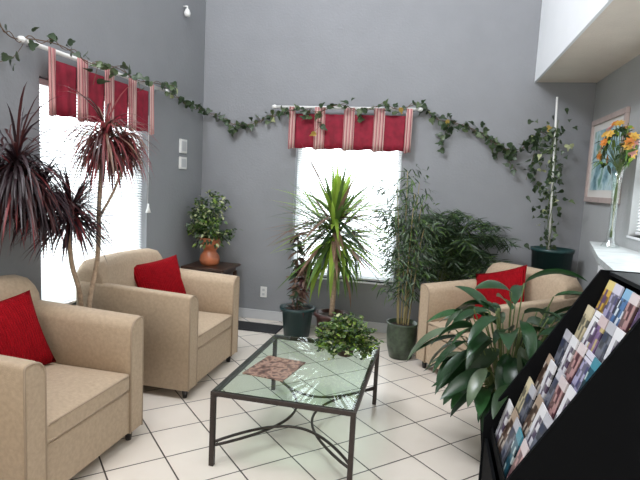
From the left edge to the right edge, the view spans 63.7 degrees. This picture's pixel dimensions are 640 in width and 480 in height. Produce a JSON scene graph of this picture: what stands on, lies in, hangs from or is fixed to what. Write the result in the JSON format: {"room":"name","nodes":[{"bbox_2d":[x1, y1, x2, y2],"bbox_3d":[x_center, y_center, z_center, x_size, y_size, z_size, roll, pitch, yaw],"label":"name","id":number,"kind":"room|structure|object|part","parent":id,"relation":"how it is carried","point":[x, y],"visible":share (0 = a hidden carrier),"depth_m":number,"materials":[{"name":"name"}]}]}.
{"room":"waiting room","nodes":[
{"label":"waiting room","id":0,"kind":"room"},
{"bbox_2d":[0,0,205,304],"bbox_3d":[-2.151,-1.415,1.772,0.160,5.200,7.960,4,7,12],"label":"wall","id":1,"kind":"structure","parent":0,"point":[156,38],"depth_m":4.38,"materials":[{"name":"grey paint"}]},
{"bbox_2d":[39,85,138,304],"bbox_3d":[-1.739,-0.321,3.962,0.162,1.575,1.260,4,7,12],"label":"window","id":2,"kind":"structure","parent":1,"relation":"in","point":[42,87],"depth_m":4.52,"materials":[{"name":"white plastic"}]},
{"bbox_2d":[39,78,142,303],"bbox_3d":[-1.720,-0.330,3.957,0.040,1.543,1.236,4,7,12],"label":"blind","id":3,"kind":"object","parent":2,"relation":"attached to","point":[63,289],"visible":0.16,"depth_m":3.76,"materials":[{"name":"white"}]},
{"bbox_3d":[-1.758,0.427,4.041,0.024,0.018,1.236,4,7,12],"label":"rail","id":4,"kind":"part","parent":3,"relation":"part of","materials":[{"name":"white plastic"}]},
{"bbox_2d":[145,127,150,212],"bbox_3d":[-1.497,-0.658,4.502,0.048,0.840,0.048,4,7,12],"label":"blind cord","id":5,"kind":"object","parent":3,"relation":"hanging from","point":[148,207],"visible":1,"depth_m":4.52,"materials":[{"name":"white plastic"}]},
{"bbox_2d":[17,36,168,92],"bbox_3d":[-1.584,-1.258,3.833,0.082,0.044,1.720,4,7,12],"label":"curtain rod","id":6,"kind":"object","parent":1,"relation":"attached to","point":[23,39],"visible":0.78,"depth_m":3.38,"materials":[{"name":"white plastic"}]},
{"bbox_2d":[0,23,177,95],"bbox_3d":[-1.520,-1.213,3.728,0.179,0.337,2.044,5,7,15],"label":"ivy garland","id":7,"kind":"object","parent":6,"relation":"hanging from","point":[52,37],"visible":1,"depth_m":3.59,"materials":[{"name":"green plant"}]},
{"bbox_2d":[48,46,153,134],"bbox_3d":[-1.564,-1.054,3.828,0.037,0.425,1.234,4,7,12],"label":"window valance","id":8,"kind":"object","parent":6,"relation":"hanging from","point":[79,79],"visible":0.75,"depth_m":3.63,"materials":[{"name":"fabric"}]},
{"bbox_3d":[-1.671,-0.984,3.400,0.022,0.346,0.208,4,7,12],"label":"red panel","id":9,"kind":"part","parent":8,"relation":"part of","materials":[{"name":"fabric"}]},
{"bbox_3d":[-1.605,-1.013,3.688,0.022,0.346,0.208,4,7,12],"label":"red panel","id":10,"kind":"part","parent":8,"relation":"part of","materials":[{"name":"fabric"}]},
{"bbox_3d":[-1.540,-1.042,3.977,0.022,0.346,0.208,4,7,12],"label":"red panel","id":11,"kind":"part","parent":8,"relation":"part of","materials":[{"name":"fabric"}]},
{"bbox_3d":[-1.474,-1.071,4.266,0.022,0.346,0.208,4,7,12],"label":"red panel","id":12,"kind":"part","parent":8,"relation":"part of","materials":[{"name":"fabric"}]},
{"bbox_2d":[179,139,186,153],"bbox_3d":[-1.356,-0.930,5.107,0.025,0.135,0.130,4,7,12],"label":"thermostat","id":13,"kind":"object","parent":1,"relation":"attached to","point":[182,142],"visible":1,"depth_m":5.08,"materials":[{"name":"white plastic"}]},
{"bbox_2d":[179,157,186,168],"bbox_3d":[-1.365,-0.766,5.125,0.025,0.120,0.130,4,7,12],"label":"thermostat","id":14,"kind":"object","parent":1,"relation":"attached to","point":[182,160],"visible":1,"depth_m":5.11,"materials":[{"name":"white plastic"}]},
{"bbox_2d":[183,6,190,16],"bbox_3d":[-1.275,-2.193,4.937,0.072,0.104,0.063,4,7,12],"label":"sensor","id":15,"kind":"object","parent":1,"relation":"attached to","point":[187,13],"visible":1,"depth_m":4.92,"materials":[{"name":"white plastic"}]},
{"bbox_2d":[69,317,480,479],"bbox_3d":[-0.360,1.380,1.560,4.230,0.120,8.200,4,7,12],"label":"floor","id":16,"kind":"structure","parent":0,"point":[409,433],"depth_m":3.17,"materials":[{"name":"white tile"}]},
{"bbox_2d":[0,82,105,258],"bbox_3d":[-1.673,0.172,2.542,0.600,1.929,1.648,4,7,12],"label":"dracaena plant","id":17,"kind":"object","parent":16,"relation":"on","point":[18,183],"visible":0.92,"depth_m":2.83,"materials":[{"name":"purple plant"}]},
{"bbox_3d":[-1.566,-0.176,2.993,0.536,0.663,0.653,4,7,12],"label":"crown","id":18,"kind":"part","parent":17,"relation":"part of","materials":[{"name":"purple plant"}]},
{"bbox_2d":[0,274,143,479],"bbox_3d":[-1.528,0.694,2.593,0.891,0.895,0.865,4,7,12],"label":"armchair","id":19,"kind":"object","parent":16,"relation":"on","point":[56,418],"visible":0.98,"depth_m":2.58,"materials":[{"name":"beige fabric"}]},
{"bbox_3d":[-1.817,0.637,2.653,0.293,0.825,0.836,4,7,12],"label":"backrest","id":20,"kind":"part","parent":19,"relation":"part of","materials":[{"name":"beige fabric"}]},
{"bbox_3d":[-1.603,0.771,2.235,0.870,0.677,0.118,4,7,12],"label":"arm","id":21,"kind":"part","parent":19,"relation":"part of","materials":[{"name":"beige fabric"}]},
{"bbox_2d":[0,290,55,364],"bbox_3d":[-1.611,0.508,2.645,0.196,0.428,0.454,6,7,23],"label":"throw pillow","id":22,"kind":"object","parent":19,"relation":"on","point":[22,336],"visible":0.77,"depth_m":2.68,"materials":[{"name":"fabric"}]},
{"bbox_2d":[44,363,128,443],"bbox_3d":[-1.426,0.767,2.577,0.666,0.128,0.618,4,7,12],"label":"seat cushion","id":23,"kind":"object","parent":19,"relation":"on","point":[77,393],"depth_m":2.55,"materials":[{"name":"beige fabric"}]},
{"bbox_3d":[-1.438,0.700,2.955,0.870,0.677,0.118,4,7,12],"label":"arm","id":24,"kind":"part","parent":19,"relation":"part of","materials":[{"name":"beige fabric"}]},
{"bbox_3d":[-1.086,1.093,2.918,0.048,0.075,0.047,4,7,12],"label":"leg","id":25,"kind":"part","parent":19,"relation":"part of","materials":[{"name":"plastic"}]},
{"bbox_2d":[7,84,161,307],"bbox_3d":[-1.429,0.052,3.219,0.756,2.041,0.933,4,7,12],"label":"dracaena plant","id":26,"kind":"object","parent":16,"relation":"on","point":[120,151],"visible":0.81,"depth_m":3.15,"materials":[{"name":"purple plant"}]},
{"bbox_3d":[-1.472,-0.160,3.122,0.667,0.668,0.746,4,7,12],"label":"crown","id":27,"kind":"part","parent":26,"relation":"part of","materials":[{"name":"purple plant"}]},
{"bbox_3d":[-1.356,-0.596,3.241,0.692,0.752,0.713,4,7,12],"label":"crown","id":28,"kind":"part","parent":26,"relation":"part of","materials":[{"name":"red plant"}]},
{"bbox_3d":[-1.249,-0.569,3.341,0.396,0.431,0.379,-1,7,-31],"label":"crown","id":29,"kind":"part","parent":26,"relation":"part of","materials":[{"name":"red plant"}]},
{"bbox_2d":[76,248,239,397],"bbox_3d":[-1.196,0.564,3.911,0.891,0.895,0.865,4,7,12],"label":"armchair","id":30,"kind":"object","parent":16,"relation":"on","point":[187,336],"visible":0.77,"depth_m":3.52,"materials":[{"name":"beige fabric"}]},
{"bbox_3d":[-1.485,0.507,3.971,0.293,0.825,0.836,4,7,12],"label":"backrest","id":31,"kind":"part","parent":30,"relation":"part of","materials":[{"name":"beige fabric"}]},
{"bbox_3d":[-1.271,0.641,3.553,0.870,0.677,0.118,4,7,12],"label":"arm","id":32,"kind":"part","parent":30,"relation":"part of","materials":[{"name":"beige fabric"}]},
{"bbox_2d":[134,255,185,293],"bbox_3d":[-1.258,0.361,4.096,0.200,0.450,0.476,8,8,39],"label":"throw pillow","id":33,"kind":"object","parent":30,"relation":"on","point":[164,274],"visible":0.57,"depth_m":4.05,"materials":[{"name":"fabric"}]},
{"bbox_3d":[-0.920,1.036,3.509,0.048,0.075,0.047,4,7,12],"label":"leg","id":34,"kind":"part","parent":30,"relation":"part of","materials":[{"name":"plastic"}]},
{"bbox_3d":[-1.107,0.569,4.273,0.870,0.677,0.118,4,7,12],"label":"arm","id":35,"kind":"part","parent":30,"relation":"part of","materials":[{"name":"beige fabric"}]},
{"bbox_2d":[198,311,231,346],"bbox_3d":[-1.095,0.637,3.895,0.666,0.128,0.618,4,7,12],"label":"seat cushion","id":36,"kind":"object","parent":30,"relation":"on","point":[212,325],"depth_m":3.87,"materials":[{"name":"beige fabric"}]},
{"bbox_2d":[181,261,240,275],"bbox_3d":[-1.136,0.554,5.365,0.460,0.600,0.460,4,7,12],"label":"side table","id":37,"kind":"object","parent":16,"relation":"on","point":[222,267],"visible":0.4,"depth_m":5.21,"materials":[{"name":"brown wood"}]},
{"bbox_2d":[185,190,240,265],"bbox_3d":[-1.117,-0.131,5.235,0.560,0.788,0.488,7,8,35],"label":"plant","id":38,"kind":"object","parent":37,"relation":"on","point":[205,229],"visible":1,"depth_m":5.22,"materials":[{"name":"green plant"}]},
{"bbox_2d":[238,320,282,333],"bbox_3d":[-0.692,0.883,5.255,0.600,0.014,0.280,4,7,12],"label":"floor mat","id":39,"kind":"object","parent":16,"relation":"on","point":[242,325],"visible":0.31,"depth_m":5.22,"materials":[{"name":"black rubber"}]},
{"bbox_2d":[208,334,379,479],"bbox_3d":[-0.087,0.952,3.109,0.757,0.414,1.070,4,7,12],"label":"coffee table","id":40,"kind":"object","parent":16,"relation":"on","point":[216,392],"visible":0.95,"depth_m":2.71,"materials":[{"name":"brown metal"}]},
{"bbox_3d":[-0.559,0.992,2.683,0.026,0.382,0.026,4,7,12],"label":"leg","id":41,"kind":"part","parent":40,"relation":"part of","materials":[{"name":"brown metal"}]},
{"bbox_2d":[242,355,305,381],"bbox_3d":[-0.261,0.744,2.999,0.250,0.006,0.330,5,7,20],"label":"magazine","id":42,"kind":"object","parent":40,"relation":"on","point":[270,367],"visible":1,"depth_m":2.98,"materials":[{"name":"paper"}]},
{"bbox_3d":[-0.328,0.890,3.696,0.026,0.382,0.026,4,7,12],"label":"leg","id":43,"kind":"part","parent":40,"relation":"part of","materials":[{"name":"brown metal"}]},
{"bbox_3d":[-0.077,0.766,3.088,0.757,0.024,1.070,4,7,12],"label":"frame","id":44,"kind":"part","parent":40,"relation":"part of","materials":[{"name":"brown metal"}]},
{"bbox_2d":[314,311,383,359],"bbox_3d":[0.186,0.601,3.296,0.449,0.271,0.422,-1,7,-29],"label":"potted plant","id":45,"kind":"object","parent":40,"relation":"on","point":[345,334],"visible":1,"depth_m":3.22,"materials":[{"name":"green plant"}]},
{"bbox_3d":[0.163,0.686,3.298,0.142,0.095,0.142,4,7,12],"label":"pot","id":46,"kind":"part","parent":45,"relation":"part of","materials":[{"name":"red ceramic"}]},
{"bbox_3d":[0.153,1.045,2.525,0.026,0.382,0.026,4,7,12],"label":"leg","id":47,"kind":"part","parent":40,"relation":"part of","materials":[{"name":"brown metal"}]},
{"bbox_3d":[0.384,0.944,3.538,0.026,0.382,0.026,4,7,12],"label":"leg","id":48,"kind":"part","parent":40,"relation":"part of","materials":[{"name":"brown metal"}]},
{"bbox_2d":[280,232,315,337],"bbox_3d":[-0.210,0.431,4.998,0.371,1.017,0.392,4,7,12],"label":"plant","id":49,"kind":"object","parent":16,"relation":"on","point":[297,316],"visible":0.77,"depth_m":4.96,"materials":[{"name":"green plant"}]},
{"bbox_3d":[-0.226,0.793,5.057,0.354,0.285,0.354,4,7,12],"label":"pot","id":50,"kind":"part","parent":49,"relation":"part of","materials":[{"name":"teal plastic"}]},
{"bbox_2d":[263,147,404,337],"bbox_3d":[0.104,0.040,4.745,1.492,1.881,1.056,4,7,12],"label":"yucca plant","id":51,"kind":"object","parent":16,"relation":"on","point":[329,253],"visible":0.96,"depth_m":4.78,"materials":[{"name":"green plant"}]},
{"bbox_3d":[0.104,0.830,4.985,0.340,0.260,0.340,4,7,12],"label":"pot","id":52,"kind":"part","parent":51,"relation":"part of","materials":[{"name":"red ceramic"}]},
{"bbox_2d":[366,164,452,360],"bbox_3d":[0.779,0.184,4.572,0.743,1.701,0.660,3,6,-2],"label":"bamboo plant","id":53,"kind":"object","parent":16,"relation":"on","point":[401,332],"visible":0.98,"depth_m":4.48,"materials":[{"name":"green plant"}]},
{"bbox_3d":[0.720,0.881,4.561,0.290,0.315,0.290,4,7,12],"label":"pot","id":54,"kind":"part","parent":53,"relation":"part of","materials":[{"name":"green ceramic"}]},
{"bbox_2d":[406,209,520,285],"bbox_3d":[1.292,0.378,4.756,1.088,1.328,0.611,4,7,12],"label":"palm plant","id":55,"kind":"object","parent":16,"relation":"on","point":[455,243],"visible":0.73,"depth_m":4.71,"materials":[{"name":"green plant"}]},
{"bbox_2d":[406,268,587,444],"bbox_3d":[1.063,0.693,2.860,1.152,1.099,0.889,4,7,12],"label":"plant","id":56,"kind":"object","parent":16,"relation":"on","point":[465,372],"visible":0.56,"depth_m":2.83,"materials":[{"name":"green plant"}]},
{"bbox_3d":[1.048,1.106,2.983,0.284,0.250,0.284,4,7,12],"label":"pot","id":57,"kind":"part","parent":56,"relation":"part of","materials":[{"name":"black laminate"}]},
{"bbox_2d":[415,262,582,386],"bbox_3d":[1.409,0.674,4.111,0.891,0.895,0.865,0,7,-25],"label":"armchair","id":58,"kind":"object","parent":16,"relation":"on","point":[436,297],"visible":0.36,"depth_m":4.12,"materials":[{"name":"beige fabric"}]},
{"bbox_3d":[1.241,0.669,4.444,0.870,0.677,0.118,0,7,-25],"label":"arm","id":59,"kind":"part","parent":58,"relation":"part of","materials":[{"name":"beige fabric"}]},
{"bbox_2d":[428,318,476,349],"bbox_3d":[1.309,0.739,4.072,0.666,0.128,0.618,0,7,-25],"label":"seat cushion","id":60,"kind":"object","parent":58,"relation":"on","point":[434,324],"depth_m":4.07,"materials":[{"name":"beige fabric"}]},
{"bbox_2d":[474,265,526,319],"bbox_3d":[1.456,0.472,4.198,0.226,0.594,0.621,-2,8,-37],"label":"throw pillow","id":61,"kind":"object","parent":58,"relation":"on","point":[515,276],"visible":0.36,"depth_m":4.15,"materials":[{"name":"fabric"}]},
{"bbox_3d":[1.556,0.759,3.779,0.870,0.677,0.118,0,7,-25],"label":"arm","id":62,"kind":"part","parent":58,"relation":"part of","materials":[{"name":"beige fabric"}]},
{"bbox_3d":[1.681,0.638,4.235,0.293,0.825,0.836,0,7,-25],"label":"backrest","id":63,"kind":"part","parent":58,"relation":"part of","materials":[{"name":"beige fabric"}]},
{"bbox_2d":[478,269,639,479],"bbox_3d":[1.106,0.739,2.166,0.710,1.165,0.650,4,7,12],"label":"brochure rack","id":64,"kind":"object","parent":16,"relation":"on","point":[596,436],"visible":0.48,"depth_m":1.87,"materials":[{"name":"black laminate"}]},
{"bbox_3d":[0.755,1.156,2.288,0.015,0.275,0.614,4,7,12],"label":"kick panel","id":65,"kind":"part","parent":64,"relation":"part of","materials":[{"name":"black laminate"}]},
{"bbox_2d":[495,398,513,442],"bbox_3d":[0.889,0.883,2.493,0.062,0.211,0.095,4,6,11],"label":"leaflet","id":66,"kind":"object","parent":64,"relation":"on","point":[509,407],"visible":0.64,"depth_m":2.48,"materials":[{"name":"paper"}]},
{"bbox_2d":[497,408,518,453],"bbox_3d":[0.870,0.895,2.394,0.076,0.207,0.094,4,6,12],"label":"leaflet","id":67,"kind":"object","parent":64,"relation":"on","point":[502,440],"visible":0.61,"depth_m":2.39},
{"bbox_2d":[500,417,521,465],"bbox_3d":[0.846,0.904,2.295,0.070,0.208,0.094,4,6,11],"label":"leaflet","id":68,"kind":"object","parent":64,"relation":"on","point":[505,450],"visible":0.61,"depth_m":2.29,"materials":[{"name":"paper"}]},
{"bbox_2d":[503,427,523,478],"bbox_3d":[0.821,0.912,2.196,0.062,0.211,0.096,5,7,14],"label":"leaflet","id":69,"kind":"object","parent":64,"relation":"on","point":[518,439],"visible":0.79,"depth_m":2.18,"materials":[{"name":"paper"}]},
{"bbox_2d":[506,438,529,478],"bbox_3d":[0.801,0.923,2.096,0.068,0.209,0.094,4,7,13],"label":"leaflet","id":70,"kind":"object","parent":64,"relation":"on","point":[524,449],"visible":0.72,"depth_m":2.10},
{"bbox_2d":[515,376,533,414],"bbox_3d":[0.970,0.765,2.462,0.071,0.209,0.095,4,6,12],"label":"leaflet","id":71,"kind":"object","parent":64,"relation":"on","point":[529,382],"visible":0.61,"depth_m":2.46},
{"bbox_2d":[519,384,536,425],"bbox_3d":[0.946,0.773,2.365,0.063,0.210,0.094,4,6,11],"label":"leaflet","id":72,"kind":"object","parent":64,"relation":"on","point":[530,397],"visible":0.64,"depth_m":2.35,"materials":[{"name":"paper"}]},
{"bbox_2d":[522,393,544,437],"bbox_3d":[0.928,0.786,2.263,0.077,0.207,0.096,4,7,13],"label":"leaflet","id":73,"kind":"object","parent":64,"relation":"on","point":[530,418],"visible":0.61,"depth_m":2.26,"materials":[{"name":"paper"}]},
{"bbox_2d":[525,402,547,447],"bbox_3d":[0.903,0.795,2.164,0.072,0.208,0.095,4,7,13],"label":"leaflet","id":74,"kind":"object","parent":64,"relation":"on","point":[542,411],"visible":0.64,"depth_m":2.16,"materials":[{"name":"paper"}]},
{"bbox_2d":[529,412,553,449],"bbox_3d":[0.882,0.805,2.067,0.075,0.207,0.095,4,6,9],"label":"leaflet","id":75,"kind":"object","parent":64,"relation":"on","point":[547,421],"visible":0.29,"depth_m":2.08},
{"bbox_2d":[534,353,554,392],"bbox_3d":[1.051,0.646,2.432,0.073,0.208,0.095,4,7,13],"label":"leaflet","id":76,"kind":"object","parent":64,"relation":"on","point":[539,380],"visible":0.57,"depth_m":2.44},
{"bbox_2d":[537,359,556,400],"bbox_3d":[1.023,0.654,2.334,0.061,0.211,0.094,4,7,12],"label":"leaflet","id":77,"kind":"object","parent":64,"relation":"on","point":[551,369],"visible":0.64,"depth_m":2.32,"materials":[{"name":"paper"}]},
{"bbox_2d":[544,368,565,408],"bbox_3d":[1.007,0.666,2.233,0.074,0.207,0.094,4,7,13],"label":"leaflet","id":78,"kind":"object","parent":64,"relation":"on","point":[550,393],"visible":0.57,"depth_m":2.24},
{"bbox_2d":[547,375,568,419],"bbox_3d":[0.978,0.673,2.135,0.060,0.212,0.097,4,6,12],"label":"leaflet","id":79,"kind":"object","parent":64,"relation":"on","point":[562,386],"visible":0.64,"depth_m":2.12,"materials":[{"name":"paper"}]},
{"bbox_2d":[554,328,572,369],"bbox_3d":[1.125,0.525,2.403,0.063,0.210,0.094,4,6,12],"label":"leaflet","id":80,"kind":"object","parent":64,"relation":"on","point":[567,336],"visible":0.64,"depth_m":2.39,"materials":[{"name":"paper"}]},
{"bbox_2d":[553,385,576,420],"bbox_3d":[0.960,0.685,2.036,0.068,0.209,0.095,4,6,12],"label":"leaflet","id":81,"kind":"object","parent":64,"relation":"on","point":[569,395],"visible":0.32,"depth_m":2.04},
{"bbox_2d":[557,335,579,373],"bbox_3d":[1.104,0.535,2.303,0.066,0.210,0.095,4,7,13],"label":"leaflet","id":82,"kind":"object","parent":64,"relation":"on","point":[574,342],"visible":0.64,"depth_m":2.29,"materials":[{"name":"paper"}]},
{"bbox_3d":[1.036,0.770,1.859,0.710,1.165,0.018,4,7,12],"label":"panel","id":83,"kind":"part","parent":64,"relation":"part of","materials":[{"name":"black laminate"}]},
{"bbox_2d":[565,342,587,386],"bbox_3d":[1.086,0.547,2.205,0.076,0.207,0.095,4,6,11],"label":"leaflet","id":84,"kind":"object","parent":64,"relation":"on","point":[579,355],"visible":0.64,"depth_m":2.19,"materials":[{"name":"paper"}]},
{"bbox_2d":[570,349,596,392],"bbox_3d":[1.066,0.557,2.104,0.077,0.207,0.094,4,7,13],"label":"leaflet","id":85,"kind":"object","parent":64,"relation":"on","point":[583,369],"visible":0.61,"depth_m":2.10,"materials":[{"name":"paper"}]},
{"bbox_2d":[574,304,594,343],"bbox_3d":[1.208,0.406,2.372,0.068,0.209,0.094,4,7,13],"label":"leaflet","id":86,"kind":"object","parent":64,"relation":"on","point":[588,314],"visible":0.64,"depth_m":2.35,"materials":[{"name":"paper"}]},
{"bbox_2d":[577,357,601,392],"bbox_3d":[1.040,0.566,2.005,0.073,0.208,0.094,4,7,13],"label":"leaflet","id":87,"kind":"object","parent":64,"relation":"on","point":[596,363],"visible":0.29,"depth_m":2.02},
{"bbox_2d":[581,310,604,346],"bbox_3d":[1.190,0.418,2.272,0.077,0.207,0.095,4,6,11],"label":"leaflet","id":88,"kind":"object","parent":64,"relation":"on","point":[585,340],"visible":0.57,"depth_m":2.27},
{"bbox_2d":[587,315,608,353],"bbox_3d":[1.162,0.426,2.174,0.069,0.209,0.094,4,7,13],"label":"leaflet","id":89,"kind":"object","parent":64,"relation":"on","point":[600,328],"visible":0.64,"depth_m":2.16,"materials":[{"name":"paper"}]},
{"bbox_2d":[594,321,616,361],"bbox_3d":[1.140,0.436,2.074,0.068,0.209,0.095,4,7,14],"label":"leaflet","id":90,"kind":"object","parent":64,"relation":"on","point":[600,352],"visible":0.61,"depth_m":2.06,"materials":[{"name":"paper"}]},
{"bbox_2d":[594,280,617,313],"bbox_3d":[1.290,0.288,2.343,0.075,0.207,0.094,4,6,10],"label":"leaflet","id":91,"kind":"object","parent":64,"relation":"on","point":[602,303],"visible":0.54,"depth_m":2.34,"materials":[{"name":"paper"}]},
{"bbox_2d":[601,327,625,362],"bbox_3d":[1.117,0.445,1.976,0.064,0.210,0.095,4,7,13],"label":"leaflet","id":92,"kind":"object","parent":64,"relation":"on","point":[619,334],"visible":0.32,"depth_m":1.98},
{"bbox_2d":[603,283,624,320],"bbox_3d":[1.265,0.296,2.243,0.066,0.210,0.095,4,7,13],"label":"leaflet","id":93,"kind":"object","parent":64,"relation":"on","point":[618,290],"visible":0.64,"depth_m":2.23,"materials":[{"name":"paper"}]},
{"bbox_2d":[610,288,634,325],"bbox_3d":[1.246,0.308,2.144,0.077,0.207,0.095,4,6,12],"label":"leaflet","id":94,"kind":"object","parent":64,"relation":"on","point":[619,310],"visible":0.5,"depth_m":2.14,"materials":[{"name":"paper"}]},
{"bbox_3d":[1.364,0.190,2.052,0.202,0.017,0.613,4,7,12],"label":"panel","id":95,"kind":"part","parent":64,"relation":"part of","materials":[{"name":"black laminate"}]},
{"bbox_2d":[617,292,639,332],"bbox_3d":[1.218,0.316,2.045,0.065,0.210,0.094,4,7,14],"label":"leaflet","id":96,"kind":"object","parent":64,"relation":"on","point":[631,309],"visible":0.58,"depth_m":2.03,"materials":[{"name":"paper"}]},
{"bbox_2d":[629,308,639,329],"bbox_3d":[1.198,0.327,1.943,0.068,0.210,0.096,5,7,15],"label":"leaflet","id":97,"kind":"object","parent":64,"relation":"on","point":[637,316],"visible":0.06,"depth_m":1.97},
{"bbox_3d":[2.068,0.693,4.719,0.340,0.791,0.340,4,7,12],"label":"plant stand","id":98,"kind":"object","parent":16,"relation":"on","visible":0},
{"bbox_2d":[524,97,577,275],"bbox_3d":[2.099,-0.485,4.619,0.372,1.570,0.456,-3,9,-42],"label":"climbing plant","id":99,"kind":"object","parent":98,"relation":"on","point":[542,257],"visible":1,"depth_m":4.61,"materials":[{"name":"green plant"}]},
{"bbox_3d":[2.094,0.188,4.662,0.372,0.225,0.372,4,7,12],"label":"pot","id":100,"kind":"part","parent":99,"relation":"part of","materials":[{"name":"teal plastic"}]},
{"bbox_2d":[200,0,596,326],"bbox_3d":[0.656,-1.646,5.127,3.830,5.200,0.160,4,7,12],"label":"wall","id":101,"kind":"structure","parent":0,"point":[470,60],"depth_m":5.05,"materials":[{"name":"grey paint"}]},
{"bbox_2d":[165,82,284,136],"bbox_3d":[-1.015,-1.267,5.218,1.193,0.419,0.604,0,7,-27],"label":"ivy garland","id":102,"kind":"object","parent":101,"relation":"attached to","point":[188,103],"visible":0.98,"depth_m":5.33,"materials":[{"name":"green plant"}]},
{"bbox_2d":[260,286,266,296],"bbox_3d":[-0.608,0.560,5.549,0.072,0.116,0.010,4,7,12],"label":"wall outlet","id":103,"kind":"object","parent":101,"relation":"attached to","point":[263,290],"visible":1,"depth_m":5.55,"materials":[{"name":"white plastic"}]},
{"bbox_2d":[239,308,417,332],"bbox_3d":[0.515,0.894,5.324,3.816,0.100,0.014,4,7,12],"label":"baseboard","id":104,"kind":"structure","parent":101,"relation":"attached to","point":[243,312],"depth_m":5.54,"materials":[{"name":"grey paint"}]},
{"bbox_2d":[293,149,401,285],"bbox_3d":[0.271,-0.366,5.332,1.090,1.585,0.162,4,7,12],"label":"window","id":105,"kind":"structure","parent":101,"relation":"in","point":[325,277],"depth_m":5.35,"materials":[{"name":"white plastic"}]},
{"bbox_2d":[293,148,401,281],"bbox_3d":[0.267,-0.375,5.312,1.066,1.553,0.040,4,7,12],"label":"blind","id":106,"kind":"object","parent":105,"relation":"attached to","point":[300,179],"visible":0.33,"depth_m":5.28,"materials":[{"name":"white"}]},
{"bbox_3d":[0.229,0.386,5.397,1.066,0.018,0.024,4,7,12],"label":"rail","id":107,"kind":"part","parent":106,"relation":"part of","materials":[{"name":"white plastic"}]},
{"bbox_3d":[0.225,0.416,5.389,1.090,0.015,0.102,4,7,12],"label":"sill","id":108,"kind":"part","parent":105,"relation":"part of","materials":[{"name":"white plastic"}]},
{"bbox_2d":[272,105,422,111],"bbox_3d":[0.254,-1.308,5.120,1.520,0.044,0.097,4,7,12],"label":"curtain rod","id":109,"kind":"object","parent":101,"relation":"attached to","point":[419,109],"visible":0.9,"depth_m":5.10,"materials":[{"name":"white plastic"}]},
{"bbox_2d":[279,98,412,135],"bbox_3d":[0.226,-1.199,5.035,1.345,0.381,0.173,4,7,12],"label":"ivy garland","id":110,"kind":"object","parent":109,"relation":"hanging from","point":[361,110],"visible":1,"depth_m":5.06,"materials":[{"name":"green plant"}]},
{"bbox_2d":[288,107,412,152],"bbox_3d":[0.283,-1.091,5.091,1.234,0.425,0.037,4,7,12],"label":"window valance","id":111,"kind":"object","parent":109,"relation":"hanging from","point":[377,132],"visible":0.96,"depth_m":5.08,"materials":[{"name":"fabric"}]},
{"bbox_3d":[-0.152,-1.098,5.198,0.208,0.346,0.022,4,7,12],"label":"red panel","id":112,"kind":"part","parent":111,"relation":"part of","materials":[{"name":"fabric"}]},
{"bbox_3d":[0.138,-1.076,5.134,0.208,0.346,0.022,4,7,12],"label":"red panel","id":113,"kind":"part","parent":111,"relation":"part of","materials":[{"name":"fabric"}]},
{"bbox_3d":[0.428,-1.054,5.070,0.208,0.346,0.022,4,7,12],"label":"red panel","id":114,"kind":"part","parent":111,"relation":"part of","materials":[{"name":"fabric"}]},
{"bbox_3d":[0.718,-1.032,5.006,0.208,0.346,0.022,4,7,12],"label":"red panel","id":115,"kind":"part","parent":111,"relation":"part of","materials":[{"name":"fabric"}]},
{"bbox_2d":[412,99,553,178],"bbox_3d":[1.493,-0.945,4.845,1.344,0.715,0.141,4,7,12],"label":"ivy garland","id":116,"kind":"object","parent":101,"relation":"attached to","point":[534,140],"visible":0.95,"depth_m":4.84,"materials":[{"name":"green plant"}]},
{"bbox_2d":[535,0,612,81],"bbox_3d":[1.196,-2.409,0.826,0.020,2.680,7.800,4,7,12],"label":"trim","id":117,"kind":"structure","parent":101,"relation":"attached to","point":[562,22],"depth_m":3.82,"materials":[{"name":"white paint"}]},
{"bbox_2d":[576,55,639,290],"bbox_3d":[1.734,-1.122,0.914,0.160,5.200,7.960,4,7,12],"label":"wall","id":118,"kind":"structure","parent":0,"point":[620,89],"depth_m":3.98,"materials":[{"name":"grey paint"}]},
{"bbox_2d":[538,0,639,82],"bbox_3d":[1.387,-1.079,0.915,0.510,0.040,7.800,4,7,12],"label":"soffit","id":119,"kind":"object","parent":118,"relation":"attached to","point":[612,40],"depth_m":3.56,"materials":[{"name":"beige paint"}]},
{"bbox_2d":[584,107,630,203],"bbox_3d":[2.334,-0.662,4.224,0.027,0.715,0.880,4,7,12],"label":"framed picture","id":120,"kind":"object","parent":118,"relation":"attached to","point":[598,185],"visible":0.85,"depth_m":4.25,"materials":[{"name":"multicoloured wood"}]},
{"bbox_2d":[590,124,621,189],"bbox_3d":[2.335,-0.662,4.224,0.002,0.505,0.670,4,7,12],"label":"print","id":121,"kind":"object","parent":120,"relation":"attached to","point":[600,178],"depth_m":4.27},
{"bbox_2d":[589,241,639,272],"bbox_3d":[1.806,0.654,3.312,0.469,1.150,1.660,4,7,12],"label":"countertop","id":122,"kind":"structure","parent":118,"relation":"attached to","point":[610,256],"depth_m":3.08,"materials":[{"name":"white paint"}]},
{"bbox_3d":[2.062,-0.228,3.608,0.124,0.560,0.124,4,7,12],"label":"glass vase","id":123,"kind":"object","parent":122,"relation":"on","visible":0},
{"bbox_2d":[591,120,639,236],"bbox_3d":[2.030,-0.426,3.591,0.264,0.813,0.388,4,7,12],"label":"flower bouquet","id":124,"kind":"object","parent":123,"relation":"in","point":[628,153],"visible":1,"depth_m":3.55,"materials":[{"name":"orange plant"}]},
{"bbox_2d":[626,235,639,240],"bbox_3d":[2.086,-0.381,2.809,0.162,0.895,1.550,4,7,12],"label":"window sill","id":125,"kind":"structure","parent":118,"relation":"in","point":[627,236],"depth_m":3.50,"materials":[{"name":"white plastic"}]},
{"bbox_2d":[635,207,639,234],"bbox_3d":[2.068,-0.394,2.812,0.040,0.863,1.526,4,7,12],"label":"blind","id":126,"kind":"object","parent":118,"relation":"attached to","point":[638,229],"visible":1,"depth_m":3.57,"materials":[{"name":"white"}]}
]}

